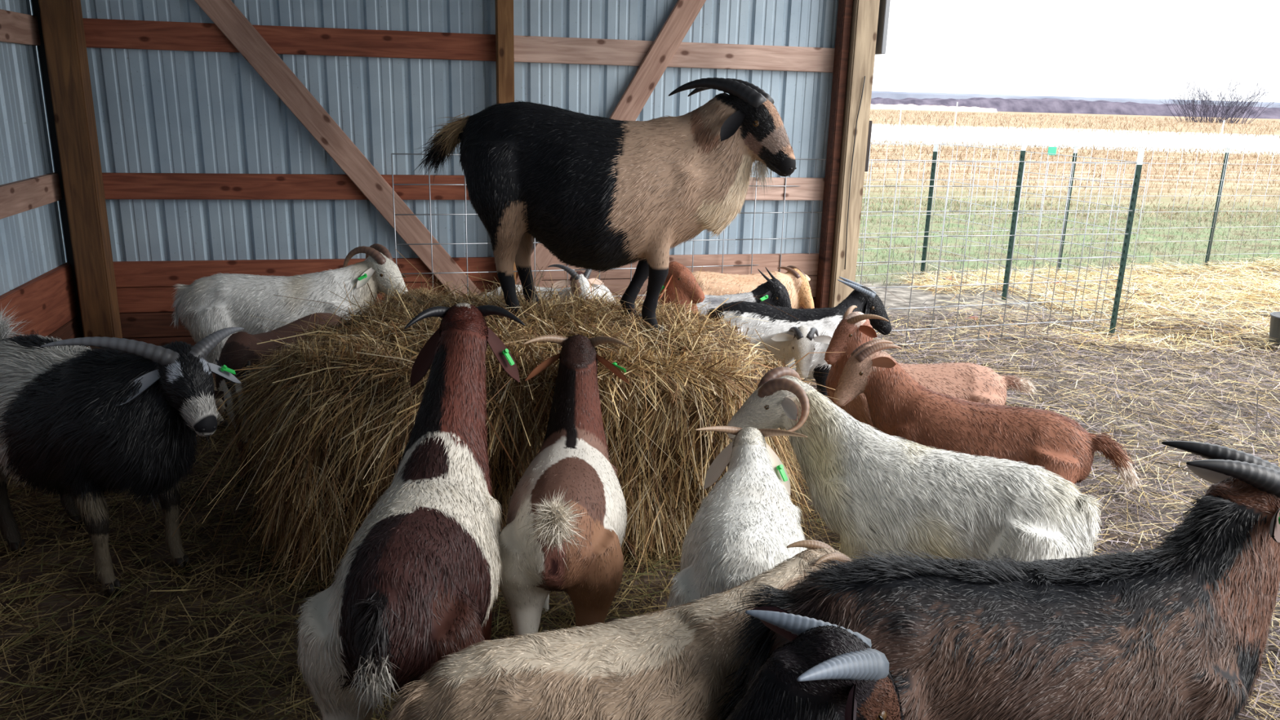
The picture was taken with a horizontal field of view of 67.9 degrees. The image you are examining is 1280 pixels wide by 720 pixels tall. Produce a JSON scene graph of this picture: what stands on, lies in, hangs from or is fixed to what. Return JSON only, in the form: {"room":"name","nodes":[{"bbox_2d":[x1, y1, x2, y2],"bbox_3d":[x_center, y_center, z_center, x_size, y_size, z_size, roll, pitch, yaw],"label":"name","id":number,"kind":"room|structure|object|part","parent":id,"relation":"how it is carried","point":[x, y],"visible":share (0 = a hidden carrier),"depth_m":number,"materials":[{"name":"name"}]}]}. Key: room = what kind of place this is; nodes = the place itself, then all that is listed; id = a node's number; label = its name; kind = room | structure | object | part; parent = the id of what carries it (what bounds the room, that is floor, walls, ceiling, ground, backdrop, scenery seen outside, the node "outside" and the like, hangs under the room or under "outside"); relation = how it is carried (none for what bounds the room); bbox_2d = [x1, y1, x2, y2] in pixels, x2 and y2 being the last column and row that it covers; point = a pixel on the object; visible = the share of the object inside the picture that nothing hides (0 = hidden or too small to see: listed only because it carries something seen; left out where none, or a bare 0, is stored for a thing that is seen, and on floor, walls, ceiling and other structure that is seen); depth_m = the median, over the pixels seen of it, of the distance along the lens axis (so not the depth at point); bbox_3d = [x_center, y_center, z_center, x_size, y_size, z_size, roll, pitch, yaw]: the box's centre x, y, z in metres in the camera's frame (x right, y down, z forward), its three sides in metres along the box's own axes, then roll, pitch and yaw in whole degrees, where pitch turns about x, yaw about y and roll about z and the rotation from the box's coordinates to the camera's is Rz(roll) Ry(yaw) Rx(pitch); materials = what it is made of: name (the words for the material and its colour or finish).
{"room":"goat barn","nodes":[
{"label":"goat barn","id":0,"kind":"room"},
{"bbox_2d":[0,0,66,295],"bbox_3d":[-2.215,-0.255,1.029,0.033,3.220,8.606,-2,16,-13],"label":"wall","id":1,"kind":"structure","parent":0,"point":[32,245],"depth_m":4.78,"materials":[{"name":"blue"}]},
{"bbox_2d":[0,8,40,45],"bbox_3d":[-2.185,-0.572,0.969,0.043,0.145,8.450,-2,16,-13],"label":"board","id":2,"kind":"object","parent":1,"relation":"attached to","point":[17,28],"depth_m":4.67,"materials":[{"name":"brown wood"}]},
{"bbox_2d":[0,173,62,219],"bbox_3d":[-2.205,0.195,1.183,0.043,0.142,8.450,-2,16,-13],"label":"board","id":3,"kind":"object","parent":1,"relation":"attached to","point":[24,195],"depth_m":4.72,"materials":[{"name":"brown wood"}]},
{"bbox_2d":[0,263,77,337],"bbox_3d":[-2.220,0.742,1.337,0.043,0.295,8.450,-2,16,-13],"label":"skirt board","id":4,"kind":"object","parent":1,"relation":"attached to","point":[47,301],"visible":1,"depth_m":4.85,"materials":[{"name":"red wood"}]},
{"bbox_2d":[47,316,80,346],"bbox_3d":[-2.229,1.079,1.431,0.043,0.395,8.450,-2,16,-13],"label":"skirt board","id":5,"kind":"object","parent":1,"relation":"attached to","point":[70,330],"visible":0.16,"depth_m":5.19,"materials":[{"name":"brown wood"}]},
{"bbox_2d":[30,0,838,262],"bbox_3d":[-0.876,-1.496,5.590,4.720,3.220,0.027,-2,16,-13],"label":"wall","id":6,"kind":"structure","parent":0,"point":[157,111],"depth_m":5.47,"materials":[{"name":"blue"}]},
{"bbox_2d":[119,311,191,337],"bbox_3d":[-2.016,-0.233,5.648,2.433,0.143,0.041,-2,16,-13],"label":"skirt board","id":7,"kind":"object","parent":6,"relation":"attached to","point":[155,324],"visible":0.02,"depth_m":5.45,"materials":[{"name":"brown wood"}]},
{"bbox_2d":[124,336,195,352],"bbox_3d":[-2.020,-0.092,5.688,2.433,0.143,0.041,-2,16,-13],"label":"skirt board","id":8,"kind":"object","parent":6,"relation":"attached to","point":[157,341],"visible":0.02,"depth_m":5.49,"materials":[{"name":"brown wood"}]},
{"bbox_2d":[53,172,470,199],"bbox_3d":[-1.996,-0.991,5.436,2.433,0.142,0.041,-2,16,-13],"label":"board","id":9,"kind":"object","parent":6,"relation":"attached to","point":[116,185],"depth_m":5.38,"materials":[{"name":"red wood"}]},
{"bbox_2d":[194,0,482,297],"bbox_3d":[-1.818,-1.348,5.333,1.968,2.411,0.038,-2,16,-13],"label":"diagonal brace","id":10,"kind":"object","parent":9,"relation":"attached to","point":[224,14],"visible":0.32,"depth_m":5.36,"materials":[{"name":"brown wood"}]},
{"bbox_2d":[65,257,498,287],"bbox_3d":[-2.009,-0.516,5.569,2.433,0.143,0.041,-2,16,-13],"label":"skirt board","id":11,"kind":"object","parent":6,"relation":"attached to","point":[127,273],"visible":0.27,"depth_m":5.48,"materials":[{"name":"red wood"}]},
{"bbox_2d":[82,17,495,61],"bbox_3d":[-1.975,-1.757,5.221,2.433,0.145,0.041,-2,16,-13],"label":"board","id":12,"kind":"object","parent":6,"relation":"attached to","point":[99,33],"depth_m":5.23,"materials":[{"name":"red wood"}]},
{"bbox_2d":[115,280,498,312],"bbox_3d":[-2.013,-0.375,5.608,2.433,0.143,0.041,-2,16,-13],"label":"skirt board","id":13,"kind":"object","parent":6,"relation":"attached to","point":[153,299],"visible":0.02,"depth_m":5.42,"materials":[{"name":"red wood"}]},
{"bbox_2d":[515,253,818,279],"bbox_3d":[0.263,-0.601,6.089,2.223,0.143,0.040,-2,16,-13],"label":"skirt board","id":14,"kind":"object","parent":6,"relation":"attached to","point":[807,263],"visible":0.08,"depth_m":6.14,"materials":[{"name":"brown wood"}]},
{"bbox_2d":[513,35,835,72],"bbox_3d":[0.296,-1.842,5.742,2.223,0.145,0.040,-2,16,-13],"label":"board","id":15,"kind":"object","parent":6,"relation":"attached to","point":[531,49],"depth_m":5.72,"materials":[{"name":"brown wood"}]},
{"bbox_2d":[538,275,817,301],"bbox_3d":[0.259,-0.459,6.129,2.223,0.143,0.040,-2,16,-13],"label":"skirt board","id":16,"kind":"object","parent":6,"relation":"attached to","point":[613,284],"visible":0.02,"depth_m":6.02,"materials":[{"name":"brown wood"}]},
{"bbox_2d":[619,297,815,309],"bbox_3d":[0.255,-0.318,6.169,2.223,0.143,0.040,-2,16,-13],"label":"skirt board","id":17,"kind":"object","parent":6,"relation":"attached to","point":[814,298],"visible":0.02,"depth_m":6.34,"materials":[{"name":"brown wood"}]},
{"bbox_2d":[744,177,824,199],"bbox_3d":[0.276,-1.075,5.957,2.223,0.142,0.040,-2,16,-13],"label":"board","id":18,"kind":"object","parent":6,"relation":"attached to","point":[809,188],"depth_m":6.09,"materials":[{"name":"brown wood"}]},
{"bbox_2d":[515,0,706,286],"bbox_3d":[-0.110,-1.442,5.716,1.383,2.220,0.038,-2,16,-13],"label":"diagonal brace","id":19,"kind":"object","parent":18,"relation":"attached to","point":[682,15],"visible":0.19,"depth_m":5.66,"materials":[{"name":"brown wood"}]},
{"bbox_2d":[875,0,890,54],"bbox_3d":[1.487,-2.495,5.777,0.030,1.215,0.220,-2,16,-13],"label":"trim","id":20,"kind":"structure","parent":6,"relation":"attached to","point":[884,5],"depth_m":5.82,"materials":[{"name":"grey metal"}]},
{"bbox_2d":[0,109,1279,719],"bbox_3d":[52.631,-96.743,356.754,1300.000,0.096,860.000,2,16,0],"label":"ground","id":21,"kind":"structure","parent":0,"point":[999,135],"depth_m":7.75,"materials":[{"name":"plant"}]},
{"bbox_2d":[38,0,122,350],"bbox_3d":[-2.979,-1.379,4.987,0.155,3.170,0.149,-2,16,-13],"label":"post","id":22,"kind":"object","parent":21,"relation":"on","point":[62,21],"visible":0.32,"depth_m":5.03,"materials":[{"name":"brown wood"}]},
{"bbox_2d":[31,0,84,347],"bbox_3d":[-3.104,-1.391,5.021,0.068,3.170,0.015,-2,16,-13],"label":"flashing","id":23,"kind":"object","parent":22,"relation":"attached to","point":[35,4],"visible":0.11,"depth_m":5.08,"materials":[{"name":"black"}]},
{"bbox_2d":[494,0,515,287],"bbox_3d":[-0.781,-1.467,5.516,0.096,3.170,0.099,-2,16,-13],"label":"wall post","id":24,"kind":"object","parent":21,"relation":"on","point":[504,44],"visible":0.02,"depth_m":5.39,"materials":[{"name":"brown wood"}]},
{"bbox_2d":[172,242,844,610],"bbox_3d":[-0.424,0.504,3.854,2.823,1.866,2.075,-2,16,-11],"label":"pile","id":25,"kind":"object","parent":21,"relation":"on","point":[335,413],"visible":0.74,"depth_m":3.34,"materials":[{"name":"beige plant"}]},
{"bbox_2d":[414,77,796,334],"bbox_3d":[-0.158,-0.552,3.556,1.419,0.987,0.603,2,16,3],"label":"goat","id":26,"kind":"object","parent":25,"relation":"on","point":[601,193],"visible":0.99,"depth_m":3.35},
{"bbox_2d":[0,282,1279,719],"bbox_3d":[0.638,0.379,4.849,10.824,0.393,7.559,1,16,-3],"label":"bedding","id":27,"kind":"object","parent":21,"relation":"on","point":[188,655],"visible":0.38,"depth_m":3.77,"materials":[{"name":"beige plant"}]},
{"bbox_2d":[0,299,244,598],"bbox_3d":[-1.932,0.296,3.309,1.345,0.933,0.594,9,17,25],"label":"goat","id":28,"kind":"object","parent":27,"relation":"on","point":[79,423],"visible":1,"depth_m":3.02},
{"bbox_2d":[213,312,344,488],"bbox_3d":[-1.558,0.164,4.173,0.383,0.713,0.915,7,16,17],"label":"goat","id":29,"kind":"object","parent":27,"relation":"on","point":[242,341],"visible":0.27,"depth_m":3.84},
{"bbox_2d":[170,243,407,430],"bbox_3d":[-1.769,-0.130,4.876,1.163,0.888,0.450,-3,16,-17],"label":"goat","id":30,"kind":"object","parent":27,"relation":"on","point":[207,305],"visible":0.58,"depth_m":4.67},
{"bbox_2d":[375,287,439,307],"bbox_3d":[-1.100,0.056,4.527,0.446,0.753,0.997,3,16,4],"label":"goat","id":31,"kind":"object","parent":27,"relation":"on","point":[419,289],"visible":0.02,"depth_m":4.70},
{"bbox_2d":[295,302,524,719],"bbox_3d":[-0.524,0.477,2.490,0.438,1.071,1.342,2,16,0],"label":"goat","id":32,"kind":"object","parent":27,"relation":"on","point":[416,584],"visible":0.94,"depth_m":2.11},
{"bbox_2d":[482,264,614,302],"bbox_3d":[-0.509,-0.165,5.335,0.767,0.774,0.444,0,16,-5],"label":"goat","id":33,"kind":"object","parent":27,"relation":"on","point":[587,273],"visible":0.2,"depth_m":5.18},
{"bbox_2d":[497,334,630,636],"bbox_3d":[-0.220,0.459,2.810,0.376,0.950,0.954,2,16,0],"label":"goat","id":34,"kind":"object","parent":27,"relation":"on","point":[565,529],"visible":0.93,"depth_m":2.58},
{"bbox_2d":[386,539,852,719],"bbox_3d":[0.035,0.809,2.022,1.174,0.713,0.388,-5,17,-21],"label":"goat","id":35,"kind":"object","parent":27,"relation":"on","point":[661,664],"visible":0.64,"depth_m":1.82},
{"bbox_2d":[575,261,705,314],"bbox_3d":[-0.088,-0.093,4.965,0.827,0.856,0.380,1,16,-3],"label":"goat","id":36,"kind":"object","parent":27,"relation":"on","point":[685,281],"visible":0.22,"depth_m":4.84},
{"bbox_2d":[641,266,791,315],"bbox_3d":[0.409,-0.130,5.310,0.867,0.768,0.375,0,16,-4],"label":"goat","id":37,"kind":"object","parent":27,"relation":"on","point":[774,292],"visible":0.2,"depth_m":5.21},
{"bbox_2d":[666,425,807,608],"bbox_3d":[0.292,0.626,2.681,0.365,0.725,0.973,4,16,9],"label":"goat","id":38,"kind":"object","parent":27,"relation":"on","point":[745,526],"visible":0.46,"depth_m":2.49},
{"bbox_2d":[692,265,814,308],"bbox_3d":[0.595,-0.204,5.710,0.910,0.705,0.375,0,16,-5],"label":"goat","id":39,"kind":"object","parent":27,"relation":"on","point":[795,281],"visible":0.33,"depth_m":5.60},
{"bbox_2d":[391,153,1139,345],"bbox_3d":[1.109,-0.679,6.271,5.282,1.304,0.031,-3,16,-17],"label":"panel","id":40,"kind":"object","parent":27,"relation":"on","point":[871,160],"visible":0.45,"depth_m":6.55,"materials":[{"name":"grey metal"}]},
{"bbox_2d":[746,324,831,381],"bbox_3d":[0.408,0.134,4.460,0.985,0.718,0.337,8,17,21],"label":"goat","id":41,"kind":"object","parent":27,"relation":"on","point":[795,343],"visible":0.3,"depth_m":4.19},
{"bbox_2d":[705,276,891,397],"bbox_3d":[0.790,-0.012,4.854,0.960,0.807,0.412,3,16,4],"label":"goat","id":42,"kind":"object","parent":27,"relation":"on","point":[825,320],"visible":0.41,"depth_m":4.72},
{"bbox_2d":[726,605,903,719],"bbox_3d":[-0.138,0.867,1.292,1.095,0.987,0.386,-2,16,-12],"label":"goat","id":43,"kind":"object","parent":27,"relation":"on","point":[826,670],"visible":1,"depth_m":1.26},
{"bbox_2d":[726,366,1105,562],"bbox_3d":[0.786,0.514,2.927,1.139,0.834,0.409,12,19,33],"label":"goat","id":44,"kind":"object","parent":27,"relation":"on","point":[874,488],"visible":0.75,"depth_m":2.73},
{"bbox_2d":[823,305,1036,427],"bbox_3d":[1.233,0.206,4.097,0.896,0.818,0.376,2,16,3],"label":"goat","id":45,"kind":"object","parent":27,"relation":"on","point":[974,382],"visible":0.43,"depth_m":3.98},
{"bbox_2d":[832,339,1143,496],"bbox_3d":[1.248,0.382,3.510,1.094,0.796,0.378,11,18,30],"label":"goat","id":46,"kind":"object","parent":27,"relation":"on","point":[899,406],"visible":0.58,"depth_m":3.39},
{"bbox_2d":[706,440,1279,719],"bbox_3d":[0.767,0.697,1.910,1.368,1.028,0.493,0,16,-6],"label":"goat","id":47,"kind":"object","parent":27,"relation":"on","point":[1175,629],"visible":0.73,"depth_m":1.74},
{"bbox_2d":[814,0,853,308],"bbox_3d":[1.238,-1.542,5.979,0.055,3.170,0.099,-2,16,-13],"label":"wooden post","id":48,"kind":"object","parent":21,"relation":"on","point":[844,10],"visible":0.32,"depth_m":6.01,"materials":[{"name":"brown wood"}]},
{"bbox_2d":[828,0,879,307],"bbox_3d":[1.361,-1.543,5.993,0.182,3.170,0.170,-2,16,-13],"label":"end post","id":49,"kind":"object","parent":21,"relation":"on","point":[864,17],"depth_m":5.96,"materials":[{"name":"beige wood"}]},
{"bbox_2d":[844,75,865,269],"bbox_3d":[1.348,-1.165,5.996,0.047,1.200,0.007,-2,16,-13],"label":"hanging wire","id":50,"kind":"object","parent":49,"relation":"hanging from","point":[864,76],"visible":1,"depth_m":5.98,"materials":[{"name":"grey metal"}]},
{"bbox_3d":[1.427,-1.369,6.074,0.030,0.315,0.140,-2,16,-13],"label":"end bracket","id":51,"kind":"part","parent":49,"relation":"part of","materials":[{"name":"beige wood"}]},
{"bbox_2d":[897,110,901,132],"bbox_3d":[14.566,-13.353,53.268,0.061,1.300,0.070,2,16,0],"label":"marker stake","id":52,"kind":"object","parent":21,"relation":"on","point":[900,110],"visible":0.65,"depth_m":53.23,"materials":[{"name":"grey plastic"}]},
{"bbox_2d":[902,157,905,181],"bbox_3d":[5.712,-4.084,20.621,0.021,0.600,0.024,2,16,0],"label":"marker stake","id":53,"kind":"object","parent":21,"relation":"on","point":[904,157],"visible":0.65,"depth_m":20.60,"materials":[{"name":"grey plastic"}]},
{"bbox_2d":[920,138,938,274],"bbox_3d":[2.881,-1.499,9.487,0.040,1.380,0.042,2,16,0],"label":"fence post","id":54,"kind":"object","parent":21,"relation":"on","point":[936,140],"visible":0.96,"depth_m":9.46,"materials":[{"name":"green paint"}]},
{"bbox_2d":[856,143,938,275],"bbox_3d":[2.069,-1.433,9.148,1.778,1.273,0.030,-4,17,-20],"label":"panel","id":55,"kind":"object","parent":54,"relation":"attached to","point":[886,162],"visible":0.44,"depth_m":9.30,"materials":[{"name":"grey metal"}]},
{"bbox_2d":[870,103,997,112],"bbox_3d":[55.372,-50.065,189.107,28.000,1.650,12.000,2,16,0],"label":"strip","id":56,"kind":"object","parent":21,"relation":"on","point":[878,106],"visible":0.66,"depth_m":184.56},
{"bbox_2d":[953,102,958,129],"bbox_3d":[19.921,-15.337,59.941,0.061,1.800,0.070,2,16,0],"label":"marker stake","id":57,"kind":"object","parent":21,"relation":"on","point":[957,102],"visible":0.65,"depth_m":59.92,"materials":[{"name":"grey plastic"}]},
{"bbox_2d":[1000,136,1027,300],"bbox_3d":[3.233,-1.185,8.233,0.040,1.470,0.042,2,16,0],"label":"fence post","id":58,"kind":"object","parent":21,"relation":"on","point":[1024,144],"visible":0.93,"depth_m":8.21,"materials":[{"name":"green metal"}]},
{"bbox_2d":[926,143,1149,332],"bbox_3d":[3.292,-1.152,8.225,0.030,1.273,2.526,-4,16,-18],"label":"panel","id":59,"kind":"object","parent":58,"relation":"attached to","point":[980,166],"visible":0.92,"depth_m":7.99,"materials":[{"name":"grey metal"}]},
{"bbox_2d":[1055,141,1079,273],"bbox_3d":[4.454,-1.578,9.921,0.040,1.380,0.042,2,16,0],"label":"fence post","id":60,"kind":"object","parent":21,"relation":"on","point":[1076,144],"visible":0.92,"depth_m":9.88,"materials":[{"name":"green paint"}]},
{"bbox_2d":[926,144,1228,272],"bbox_3d":[4.635,-1.589,9.952,3.578,1.273,0.030,-3,16,-16],"label":"panel","id":61,"kind":"object","parent":60,"relation":"attached to","point":[1006,162],"visible":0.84,"depth_m":9.96,"materials":[{"name":"grey metal"}]},
{"bbox_2d":[1047,146,1057,155],"bbox_3d":[4.179,-2.119,9.635,0.085,0.085,0.006,2,16,0],"label":"tag","id":62,"kind":"object","parent":61,"relation":"attached to","point":[1051,149],"visible":1,"depth_m":9.63,"materials":[{"name":"teal plastic"}]},
{"bbox_2d":[855,108,1279,285],"bbox_3d":[61.587,-19.759,81.748,118.435,0.663,151.314,2,16,0],"label":"grass","id":63,"kind":"structure","parent":21,"relation":"on","point":[911,141],"depth_m":19.45,"materials":[{"name":"plant"}]},
{"bbox_2d":[871,97,1279,119],"bbox_3d":[161.588,-56.629,219.178,280.000,3.595,25.000,2,16,0],"label":"treeline","id":64,"kind":"object","parent":21,"relation":"on","point":[1026,105],"visible":0.41,"depth_m":209.65,"materials":[{"name":"plant"}]},
{"bbox_2d":[871,91,1279,107],"bbox_3d":[283.071,-109.919,416.228,480.000,6.250,25.000,2,16,0],"label":"hills","id":65,"kind":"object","parent":21,"relation":"on","point":[891,95],"visible":0.23,"depth_m":407.17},
{"bbox_2d":[888,254,1279,360],"bbox_3d":[6.078,-0.654,9.072,7.420,0.297,5.319,2,16,0],"label":"straw","id":66,"kind":"object","parent":21,"relation":"on","point":[1096,276],"visible":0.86,"depth_m":8.66,"materials":[{"name":"beige plant"}]},
{"bbox_2d":[1268,311,1279,351],"bbox_3d":[4.707,-0.188,6.870,0.304,0.262,0.304,2,16,0],"label":"bucket","id":67,"kind":"object","parent":66,"relation":"on","point":[1274,329],"visible":0.81,"depth_m":6.86,"materials":[{"name":"grey rubber"}]},
{"bbox_2d":[1107,147,1145,339],"bbox_3d":[3.594,-0.831,7.042,0.040,1.450,0.042,2,16,0],"label":"fence post","id":68,"kind":"object","parent":21,"relation":"on","point":[1141,150],"visible":0.96,"depth_m":7.01,"materials":[{"name":"green metal"}]},
{"bbox_2d":[1204,141,1231,266],"bbox_3d":[6.358,-1.693,10.476,0.040,1.400,0.042,2,16,0],"label":"fence post","id":69,"kind":"object","parent":21,"relation":"on","point":[1228,143],"visible":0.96,"depth_m":10.45,"materials":[{"name":"green paint"}]},
{"bbox_2d":[1207,147,1279,263],"bbox_3d":[8.161,-1.760,10.905,3.705,1.273,0.030,-2,16,-14],"label":"panel","id":70,"kind":"object","parent":69,"relation":"attached to","point":[1256,164],"visible":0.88,"depth_m":10.54,"materials":[{"name":"grey metal"}]},
{"bbox_2d":[1159,54,1279,124],"bbox_3d":[74.976,-34.904,122.375,16.911,8.520,11.132,2,16,0],"label":"bush","id":71,"kind":"object","parent":21,"relation":"on","point":[1206,92],"visible":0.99,"depth_m":121.81,"materials":[{"name":"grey plant"}]},
{"bbox_2d":[1218,120,1225,146],"bbox_3d":[27.296,-10.581,44.601,0.061,1.300,0.070,2,16,0],"label":"marker stake","id":72,"kind":"object","parent":21,"relation":"on","point":[1224,121],"visible":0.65,"depth_m":44.56,"materials":[{"name":"grey plastic"}]}
]}

